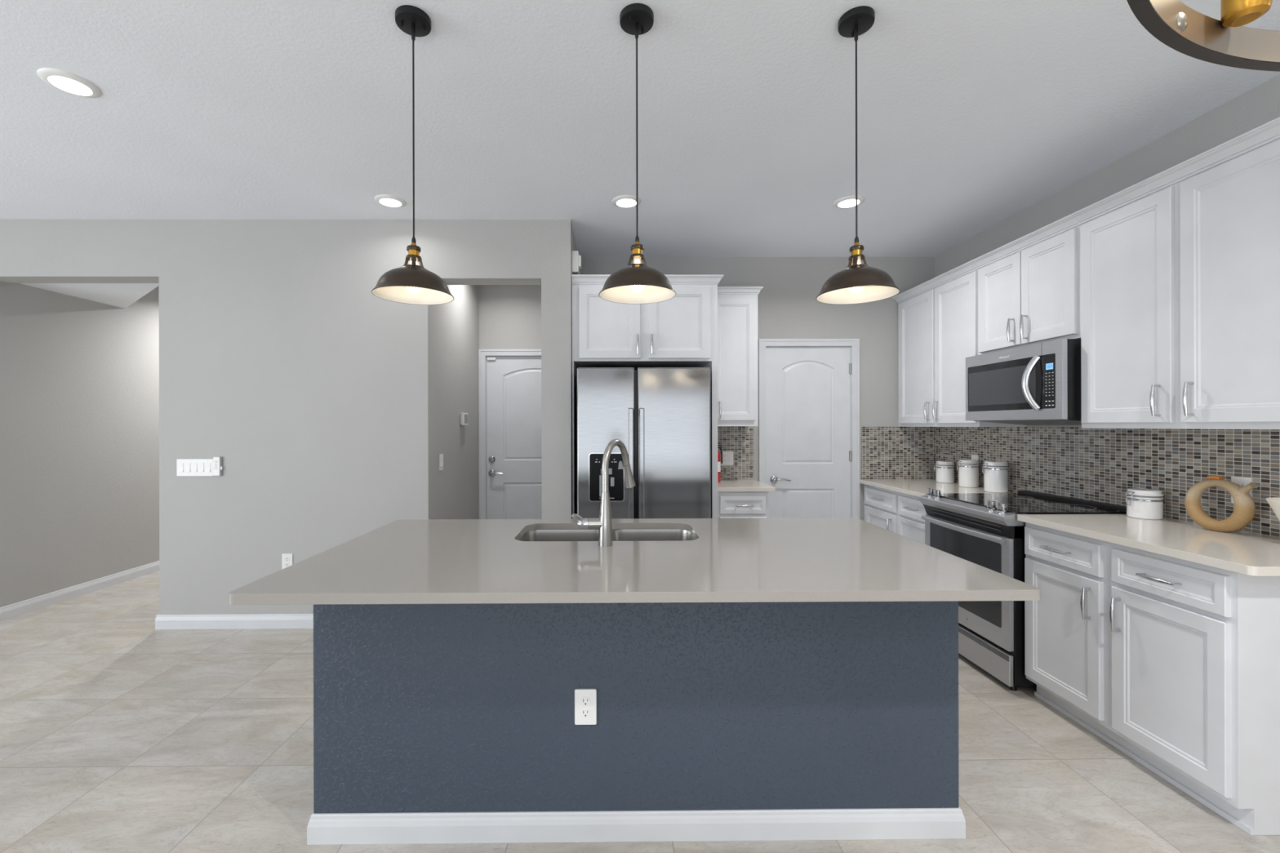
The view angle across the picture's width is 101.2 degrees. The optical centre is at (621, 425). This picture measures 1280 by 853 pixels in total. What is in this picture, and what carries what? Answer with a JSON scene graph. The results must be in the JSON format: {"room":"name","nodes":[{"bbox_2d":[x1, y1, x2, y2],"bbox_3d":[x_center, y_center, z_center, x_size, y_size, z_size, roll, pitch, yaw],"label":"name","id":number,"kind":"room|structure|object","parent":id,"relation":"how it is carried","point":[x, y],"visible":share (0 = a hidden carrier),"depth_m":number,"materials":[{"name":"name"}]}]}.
{"room":"kitchen","nodes":[
{"label":"kitchen","id":0,"kind":"room"},
{"bbox_2d":[1,283,159,607],"bbox_3d":[-4.498,-0.009,5.357,0.100,2.803,3.206,0,0,-1],"label":"wall","id":1,"kind":"structure","parent":0,"point":[80,377],"depth_m":4.27,"materials":[{"name":"paint"}]},
{"bbox_2d":[0,560,159,621],"bbox_3d":[-4.436,1.345,5.273,0.016,0.095,3.375,0,0,-1],"label":"baseboard","id":2,"kind":"structure","parent":1,"relation":"attached to","point":[14,610],"depth_m":4.24,"materials":[{"name":"white wood"}]},
{"bbox_2d":[20,283,159,308],"bbox_3d":[-3.740,-1.129,4.234,1.400,0.160,0.946,0,0,-1],"label":"ceiling","id":3,"kind":"structure","parent":0,"point":[118,295],"depth_m":4.09,"materials":[{"name":"paint"}]},
{"bbox_2d":[0,218,573,614],"bbox_3d":[-3.441,-0.011,3.678,6.184,2.803,0.170,0,0,-1],"label":"wall","id":4,"kind":"structure","parent":0,"point":[315,391],"depth_m":3.60,"materials":[{"name":"paint"}]},
{"bbox_2d":[176,458,213,475],"bbox_3d":[-2.916,0.285,3.592,0.244,0.112,0.011,0,0,-1],"label":"light switch","id":5,"kind":"object","parent":4,"relation":"attached to","point":[185,467],"visible":1,"depth_m":3.59,"materials":[{"name":"white plastic"}]},
{"bbox_2d":[213,457,222,475],"bbox_3d":[-2.757,0.279,3.588,0.057,0.130,0.022,0,0,-1],"label":"remote","id":6,"kind":"object","parent":4,"relation":"attached to","point":[217,461],"visible":1,"depth_m":3.58,"materials":[{"name":"grey plastic"}]},
{"bbox_2d":[155,613,313,629],"bbox_3d":[-2.254,1.341,3.596,1.852,0.095,0.016,0,0,-1],"label":"baseboard","id":7,"kind":"structure","parent":4,"relation":"attached to","point":[231,621],"depth_m":3.59,"materials":[{"name":"white wood"}]},
{"bbox_2d":[281,553,293,569],"bbox_3d":[-2.292,0.936,3.599,0.070,0.115,0.008,0,0,-1],"label":"power outlet","id":8,"kind":"object","parent":4,"relation":"attached to","point":[286,558],"visible":0.91,"depth_m":3.60,"materials":[{"name":"white plastic"}]},
{"bbox_2d":[435,284,479,519],"bbox_3d":[-1.393,-0.015,4.425,0.100,2.803,1.286,0,0,-1],"label":"wall","id":9,"kind":"structure","parent":0,"point":[457,320],"depth_m":4.33,"materials":[{"name":"paint"}]},
{"bbox_2d":[439,453,443,470],"bbox_3d":[-1.331,0.271,3.883,0.011,0.118,0.075,0,0,-1],"label":"light switch","id":10,"kind":"object","parent":9,"relation":"attached to","point":[441,456],"visible":1,"depth_m":3.87,"materials":[{"name":"white plastic"}]},
{"bbox_2d":[460,413,467,425],"bbox_3d":[-1.325,-0.054,4.418,0.035,0.104,0.130,0,0,-1],"label":"keypad","id":11,"kind":"object","parent":9,"relation":"attached to","point":[464,416],"visible":1,"depth_m":4.37,"materials":[{"name":"white plastic"}]},
{"bbox_2d":[479,284,541,349],"bbox_3d":[-0.796,-0.017,5.023,1.103,2.803,0.100,0,0,-1],"label":"wall","id":12,"kind":"structure","parent":0,"point":[510,315],"depth_m":4.97,"materials":[{"name":"paint"}]},
{"bbox_2d":[478,349,541,519],"bbox_3d":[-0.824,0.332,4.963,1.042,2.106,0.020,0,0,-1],"label":"trim","id":13,"kind":"structure","parent":12,"relation":"attached to","point":[482,353],"depth_m":4.95,"materials":[{"name":"white wood"}]},
{"bbox_2d":[486,356,542,519],"bbox_3d":[-0.824,0.360,4.973,0.910,2.034,0.095,0,0,-1],"label":"door","id":14,"kind":"structure","parent":12,"relation":"in","point":[513,384],"depth_m":4.99,"materials":[{"name":"white wood"}]},
{"bbox_2d":[573,232,577,250],"bbox_3d":[-0.455,-0.018,4.153,0.203,2.803,0.726,0,0,-1],"label":"wall","id":15,"kind":"structure","parent":0,"point":[575,248],"depth_m":3.93,"materials":[{"name":"paint"}]},
{"bbox_2d":[572,250,581,274],"bbox_3d":[-0.321,-1.164,3.772,0.062,0.151,0.110,0,0,-1],"label":"door chime","id":16,"kind":"object","parent":15,"relation":"attached to","point":[576,258],"visible":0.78,"depth_m":3.72,"materials":[{"name":"white plastic"}]},
{"bbox_2d":[0,0,1279,257],"bbox_3d":[-1.921,-1.466,1.383,9.390,0.100,11.400,0,0,-1],"label":"ceiling","id":17,"kind":"structure","parent":0,"point":[971,114],"depth_m":2.35,"materials":[{"name":"paint"}]},
{"bbox_2d":[36,67,102,97],"bbox_3d":[-2.278,-1.409,2.170,0.186,0.014,0.186,0,0,-1],"label":"recessed light","id":18,"kind":"object","parent":17,"relation":"in","point":[64,80],"visible":1,"depth_m":2.15,"materials":[{"name":"white plastic"}]},
{"bbox_2d":[374,194,406,207],"bbox_3d":[-1.458,-1.410,3.312,0.186,0.014,0.186,0,0,-1],"label":"recessed light","id":19,"kind":"object","parent":17,"relation":"in","point":[390,201],"visible":1,"depth_m":3.29,"materials":[{"name":"white plastic"}]},
{"bbox_2d":[371,4,453,305],"bbox_3d":[-0.724,-0.934,1.829,0.267,0.967,0.267,0,0,39],"label":"pendant light","id":20,"kind":"object","parent":17,"relation":"hanging from","point":[412,284],"visible":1,"depth_m":1.82,"materials":[{"name":"black metal"}]},
{"bbox_2d":[406,242,421,258],"bbox_3d":[-0.724,-0.610,1.829,0.047,0.049,0.047,0,0,-1],"label":"socket","id":21,"kind":"object","parent":20,"relation":"attached to","point":[414,251],"depth_m":1.81,"materials":[{"name":"brown metal"}]},
{"bbox_2d":[612,195,640,208],"bbox_3d":[0.031,-1.414,3.325,0.186,0.014,0.186,0,0,-1],"label":"recessed light","id":22,"kind":"object","parent":17,"relation":"in","point":[624,201],"visible":0.94,"depth_m":3.30,"materials":[{"name":"white plastic"}]},
{"bbox_2d":[599,3,675,304],"bbox_3d":[0.054,-0.936,1.823,0.267,0.967,0.267,0,0,-1],"label":"pendant light","id":23,"kind":"object","parent":17,"relation":"hanging from","point":[636,283],"visible":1,"depth_m":1.82,"materials":[{"name":"brown metal"}]},
{"bbox_2d":[630,241,644,257],"bbox_3d":[0.054,-0.612,1.823,0.047,0.049,0.047,0,0,-1],"label":"socket","id":24,"kind":"object","parent":23,"relation":"attached to","point":[637,249],"depth_m":1.81,"materials":[{"name":"brown metal"}]},
{"bbox_2d":[833,195,864,208],"bbox_3d":[1.445,-1.417,3.338,0.186,0.014,0.186,0,0,-1],"label":"recessed light","id":25,"kind":"object","parent":17,"relation":"in","point":[847,202],"visible":0.95,"depth_m":3.31,"materials":[{"name":"white plastic"}]},
{"bbox_2d":[816,5,899,304],"bbox_3d":[0.822,-0.938,1.836,0.267,0.967,0.267,0,0,-28],"label":"pendant light","id":26,"kind":"object","parent":17,"relation":"hanging from","point":[857,283],"visible":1,"depth_m":1.83,"materials":[{"name":"brown metal"}]},
{"bbox_2d":[849,242,863,258],"bbox_3d":[0.822,-0.613,1.836,0.047,0.049,0.047,0,0,-1],"label":"socket","id":27,"kind":"object","parent":26,"relation":"attached to","point":[856,250],"depth_m":1.82,"materials":[{"name":"brown metal"}]},
{"bbox_2d":[1126,0,1279,71],"bbox_3d":[0.902,-0.945,0.128,1.136,0.952,1.136,0,0,-1],"label":"chandelier","id":28,"kind":"object","parent":17,"relation":"hanging from","point":[1225,42],"visible":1,"depth_m":0.65,"materials":[{"name":"brown metal"}]},
{"bbox_2d":[1220,0,1272,27],"bbox_3d":[0.765,-0.583,0.644,0.064,0.171,0.064,0,0,-1],"label":"socket","id":29,"kind":"object","parent":28,"relation":"attached to","point":[1233,13],"depth_m":0.64,"materials":[{"name":"gold metal"}]},
{"bbox_2d":[0,571,1279,852],"bbox_3d":[-1.914,1.437,1.383,9.390,0.100,11.400,0,0,-1],"label":"floor","id":30,"kind":"structure","parent":0,"point":[119,733],"depth_m":2.14,"materials":[{"name":"tile"}]},
{"bbox_2d":[306,600,965,844],"bbox_3d":[0.051,0.936,2.159,2.188,0.894,0.832,0,0,-1],"label":"kitchen island","id":31,"kind":"object","parent":30,"relation":"on","point":[433,723],"visible":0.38,"depth_m":1.76,"materials":[{"name":"paint"}]},
{"bbox_2d":[574,688,596,724],"bbox_3d":[-0.120,0.939,1.752,0.072,0.117,0.008,0,0,-1],"label":"power outlet","id":32,"kind":"object","parent":31,"relation":"attached to","point":[585,700],"visible":1,"depth_m":1.75,"materials":[{"name":"white plastic"}]},
{"bbox_2d":[580,697,590,706],"bbox_3d":[-0.120,0.919,1.749,0.033,0.027,0.002,0,0,-1],"label":"receptacle","id":33,"kind":"object","parent":32,"relation":"attached to","point":[584,701],"depth_m":1.75,"materials":[{"name":"white plastic"}]},
{"bbox_2d":[580,709,590,717],"bbox_3d":[-0.120,0.958,1.749,0.033,0.027,0.002,0,0,-1],"label":"receptacle","id":34,"kind":"object","parent":32,"relation":"attached to","point":[584,713],"depth_m":1.75,"materials":[{"name":"white plastic"}]},
{"bbox_2d":[228,517,1039,604],"bbox_3d":[0.038,0.473,2.013,2.255,0.030,1.138,0,0,-1],"label":"island countertop","id":35,"kind":"structure","parent":31,"relation":"on","point":[830,559],"depth_m":1.69,"materials":[{"name":"grey stone"}]},
{"bbox_2d":[571,439,635,546],"bbox_3d":[-0.053,0.256,2.054,0.340,0.405,0.104,0,0,-43],"label":"kitchen faucet","id":36,"kind":"object","parent":35,"relation":"on","point":[604,523],"visible":1,"depth_m":2.00,"materials":[{"name":"silver metal"}]},
{"bbox_2d":[519,528,695,541],"bbox_3d":[-0.059,0.586,2.275,0.820,0.194,0.444,0,0,-1],"label":"sink","id":37,"kind":"object","parent":35,"relation":"in","point":[624,535],"visible":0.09,"depth_m":2.47,"materials":[{"name":"silver metal"}]},
{"bbox_2d":[577,367,711,519],"bbox_3d":[0.149,0.485,3.916,0.903,1.755,0.852,0,0,-1],"label":"refrigerator","id":38,"kind":"object","parent":30,"relation":"on","point":[661,415],"visible":0.6,"depth_m":3.54,"materials":[{"name":"silver metal"}]},
{"bbox_2d":[571,274,724,519],"bbox_3d":[0.180,0.169,4.010,1.055,2.426,0.800,0,0,-1],"label":"upper cabinet","id":39,"kind":"object","parent":30,"relation":"on","point":[681,331],"visible":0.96,"depth_m":3.66,"materials":[{"name":"white wood"}]},
{"bbox_2d":[717,491,768,518],"bbox_3d":[0.880,0.934,4.128,0.417,0.893,0.590,0,0,-1],"label":"base cabinet","id":40,"kind":"object","parent":30,"relation":"on","point":[731,504],"visible":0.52,"depth_m":3.88,"materials":[{"name":"white wood"}]},
{"bbox_2d":[717,480,775,491],"bbox_3d":[0.900,0.471,4.145,0.458,0.030,0.564,0,0,-1],"label":"countertop","id":41,"kind":"structure","parent":40,"relation":"on","point":[724,485],"depth_m":3.95,"materials":[{"name":"beige stone"}]},
{"bbox_2d":[717,442,722,482],"bbox_3d":[0.751,0.297,4.247,0.103,0.318,0.101,0,0,-36],"label":"fire extinguisher","id":42,"kind":"object","parent":41,"relation":"on","point":[719,456],"visible":0.38,"depth_m":4.21,"materials":[{"name":"red metal"}]},
{"bbox_2d":[863,484,899,533],"bbox_3d":[2.322,0.930,4.160,0.665,0.893,0.558,0,0,-1],"label":"base cabinet","id":43,"kind":"object","parent":30,"relation":"on","point":[880,504],"visible":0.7,"depth_m":4.11,"materials":[{"name":"white wood"}]},
{"bbox_2d":[859,479,1015,497],"bbox_3d":[2.331,0.468,3.946,0.647,0.030,0.988,0,0,-1],"label":"countertop","id":44,"kind":"structure","parent":43,"relation":"on","point":[916,487],"depth_m":3.93,"materials":[{"name":"beige stone"}]},
{"bbox_2d":[933,461,955,483],"bbox_3d":[2.571,0.368,4.173,0.133,0.168,0.132,0,0,-44],"label":"canister","id":45,"kind":"object","parent":44,"relation":"on","point":[944,470],"visible":1,"depth_m":4.12,"materials":[{"name":"white ceramic"}]},
{"bbox_2d":[956,458,979,487],"bbox_3d":[2.566,0.352,3.881,0.133,0.200,0.132,0,0,-44],"label":"canister","id":46,"kind":"object","parent":44,"relation":"on","point":[968,469],"visible":1,"depth_m":3.83,"materials":[{"name":"white ceramic"}]},
{"bbox_2d":[982,461,1008,493],"bbox_3d":[2.557,0.349,3.585,0.140,0.206,0.140,0,0,45],"label":"canister","id":47,"kind":"object","parent":44,"relation":"on","point":[996,473],"visible":1,"depth_m":3.53,"materials":[{"name":"white ceramic"}]},
{"bbox_2d":[897,492,926,544],"bbox_3d":[2.326,0.930,3.666,0.665,0.893,0.428,0,0,-1],"label":"base cabinet","id":48,"kind":"object","parent":30,"relation":"on","point":[911,525],"visible":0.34,"depth_m":3.69,"materials":[{"name":"white wood"}]},
{"bbox_2d":[919,488,1126,690],"bbox_3d":[2.295,0.892,3.068,0.723,0.972,0.756,0,0,-1],"label":"range","id":49,"kind":"object","parent":30,"relation":"on","point":[984,530],"visible":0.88,"depth_m":2.87,"materials":[{"name":"silver metal"}]},
{"bbox_2d":[940,493,1126,513],"bbox_3d":[2.308,0.448,3.068,0.573,0.008,0.756,0,0,-1],"label":"cooktop","id":50,"kind":"object","parent":49,"relation":"in","point":[1016,503],"depth_m":2.99,"materials":[{"name":"black glass"}]},
{"bbox_2d":[1024,522,1279,835],"bbox_3d":[2.339,0.930,2.224,0.665,0.893,0.916,0,0,-1],"label":"base cabinet","id":51,"kind":"object","parent":30,"relation":"on","point":[1173,664],"visible":0.99,"depth_m":1.98,"materials":[{"name":"white wood"}]},
{"bbox_2d":[1017,514,1279,576],"bbox_3d":[2.347,0.468,2.186,0.647,0.030,0.994,0,0,-1],"label":"countertop","id":52,"kind":"structure","parent":51,"relation":"on","point":[1250,553],"depth_m":2.12,"materials":[{"name":"beige stone"}]},
{"bbox_2d":[1125,488,1164,519],"bbox_3d":[2.566,0.383,2.576,0.135,0.138,0.134,0,0,-44],"label":"canister","id":53,"kind":"object","parent":52,"relation":"on","point":[1141,503],"visible":1,"depth_m":2.53,"materials":[{"name":"white ceramic"}]},
{"bbox_2d":[1184,475,1257,532],"bbox_3d":[2.557,0.334,2.245,0.064,0.236,0.237,0,0,-8],"label":"vase","id":54,"kind":"object","parent":52,"relation":"on","point":[1244,511],"visible":1,"depth_m":2.21,"materials":[{"name":"beige ceramic"}]},
{"bbox_2d":[1265,497,1279,521],"bbox_3d":[2.536,0.365,1.926,0.220,0.174,0.220,0,0,-1],"label":"bowl","id":55,"kind":"object","parent":52,"relation":"on","point":[1274,502],"visible":1,"depth_m":1.97,"materials":[{"name":"white ceramic"}]},
{"bbox_2d":[579,257,934,520],"bbox_3d":[1.147,-0.021,4.480,3.006,2.803,0.100,0,0,-1],"label":"wall","id":56,"kind":"structure","parent":0,"point":[788,308],"depth_m":4.43,"materials":[{"name":"paint"}]},
{"bbox_2d":[717,426,753,479],"bbox_3d":[0.890,0.231,4.424,0.445,0.450,0.008,0,0,-1],"label":"backsplash","id":57,"kind":"structure","parent":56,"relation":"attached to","point":[739,440],"depth_m":4.42,"materials":[{"name":"tile"}]},
{"bbox_2d":[720,451,733,465],"bbox_3d":[0.888,0.275,4.414,0.104,0.117,0.011,0,0,-1],"label":"light switch","id":58,"kind":"object","parent":57,"relation":"attached to","point":[727,456],"visible":0.98,"depth_m":4.41,"materials":[{"name":"white plastic"}]},
{"bbox_2d":[717,286,763,426],"bbox_3d":[0.884,-0.536,4.237,0.433,1.083,0.378,0,0,-1],"label":"upper cabinet","id":59,"kind":"object","parent":56,"relation":"attached to","point":[737,306],"visible":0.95,"depth_m":4.10,"materials":[{"name":"white wood"}]},
{"bbox_2d":[765,346,851,518],"bbox_3d":[1.587,0.353,4.430,0.728,2.037,0.095,0,0,-1],"label":"door","id":60,"kind":"structure","parent":56,"relation":"in","point":[809,452],"depth_m":4.44,"materials":[{"name":"white wood"}]},
{"bbox_2d":[758,338,859,519],"bbox_3d":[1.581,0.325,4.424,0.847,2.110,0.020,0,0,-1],"label":"trim","id":61,"kind":"structure","parent":56,"relation":"attached to","point":[762,343],"depth_m":4.42,"materials":[{"name":"white wood"}]},
{"bbox_2d":[861,426,934,479],"bbox_3d":[2.335,0.231,4.437,0.616,0.443,0.008,0,0,-1],"label":"backsplash corner","id":62,"kind":"structure","parent":56,"relation":"attached to","point":[886,452],"depth_m":4.43,"materials":[{"name":"tile"}]},
{"bbox_2d":[934,74,1279,426],"bbox_3d":[2.738,-0.025,0.184,0.100,2.803,8.720,0,0,-1],"label":"wall","id":63,"kind":"structure","parent":0,"point":[1259,105],"depth_m":2.72,"materials":[{"name":"paint"}]},
{"bbox_2d":[892,260,1026,426],"bbox_3d":[2.468,-0.537,3.944,0.370,1.094,0.993,0,0,-1],"label":"upper cabinet","id":64,"kind":"object","parent":63,"relation":"attached to","point":[938,317],"visible":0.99,"depth_m":3.84,"materials":[{"name":"white wood"}]},
{"bbox_2d":[971,213,1080,355],"bbox_3d":[2.476,-0.768,3.069,0.370,0.633,0.756,0,0,-1],"label":"upper cabinet","id":65,"kind":"object","parent":63,"relation":"attached to","point":[1029,286],"visible":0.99,"depth_m":2.99,"materials":[{"name":"white wood"}]},
{"bbox_2d":[965,338,1081,425],"bbox_3d":[2.429,-0.224,3.068,0.464,0.444,0.753,0,0,-1],"label":"microwave","id":66,"kind":"object","parent":65,"relation":"attached to","point":[1039,384],"visible":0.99,"depth_m":2.92,"materials":[{"name":"silver metal"}]},
{"bbox_2d":[934,426,1279,537],"bbox_3d":[2.659,0.230,3.094,0.008,0.443,2.700,0,0,-1],"label":"backsplash","id":67,"kind":"structure","parent":63,"relation":"attached to","point":[1093,464],"depth_m":2.77,"materials":[{"name":"tile"}]},
{"bbox_2d":[971,454,978,462],"bbox_3d":[2.643,0.279,3.929,0.008,0.117,0.072,0,0,-1],"label":"power outlet","id":68,"kind":"object","parent":67,"relation":"attached to","point":[973,456],"visible":0.17,"depth_m":3.92,"materials":[{"name":"white plastic"}]},
{"bbox_2d":[1231,475,1252,503],"bbox_3d":[2.658,0.279,2.252,0.008,0.117,0.072,0,0,-1],"label":"power outlet","id":69,"kind":"object","parent":67,"relation":"attached to","point":[1241,481],"visible":0.27,"depth_m":2.25,"materials":[{"name":"white plastic"}]},
{"bbox_2d":[1236,482,1244,486],"bbox_3d":[2.656,0.260,2.252,0.002,0.027,0.033,0,0,-1],"label":"receptacle","id":70,"kind":"object","parent":69,"relation":"attached to","point":[1242,484],"depth_m":2.25,"materials":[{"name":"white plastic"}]},
{"bbox_2d":[1071,116,1279,429],"bbox_3d":[2.483,-0.535,2.236,0.370,1.098,0.907,0,0,-1],"label":"upper cabinet","id":71,"kind":"object","parent":63,"relation":"attached to","point":[1180,264],"visible":1,"depth_m":2.16,"materials":[{"name":"white wood"}]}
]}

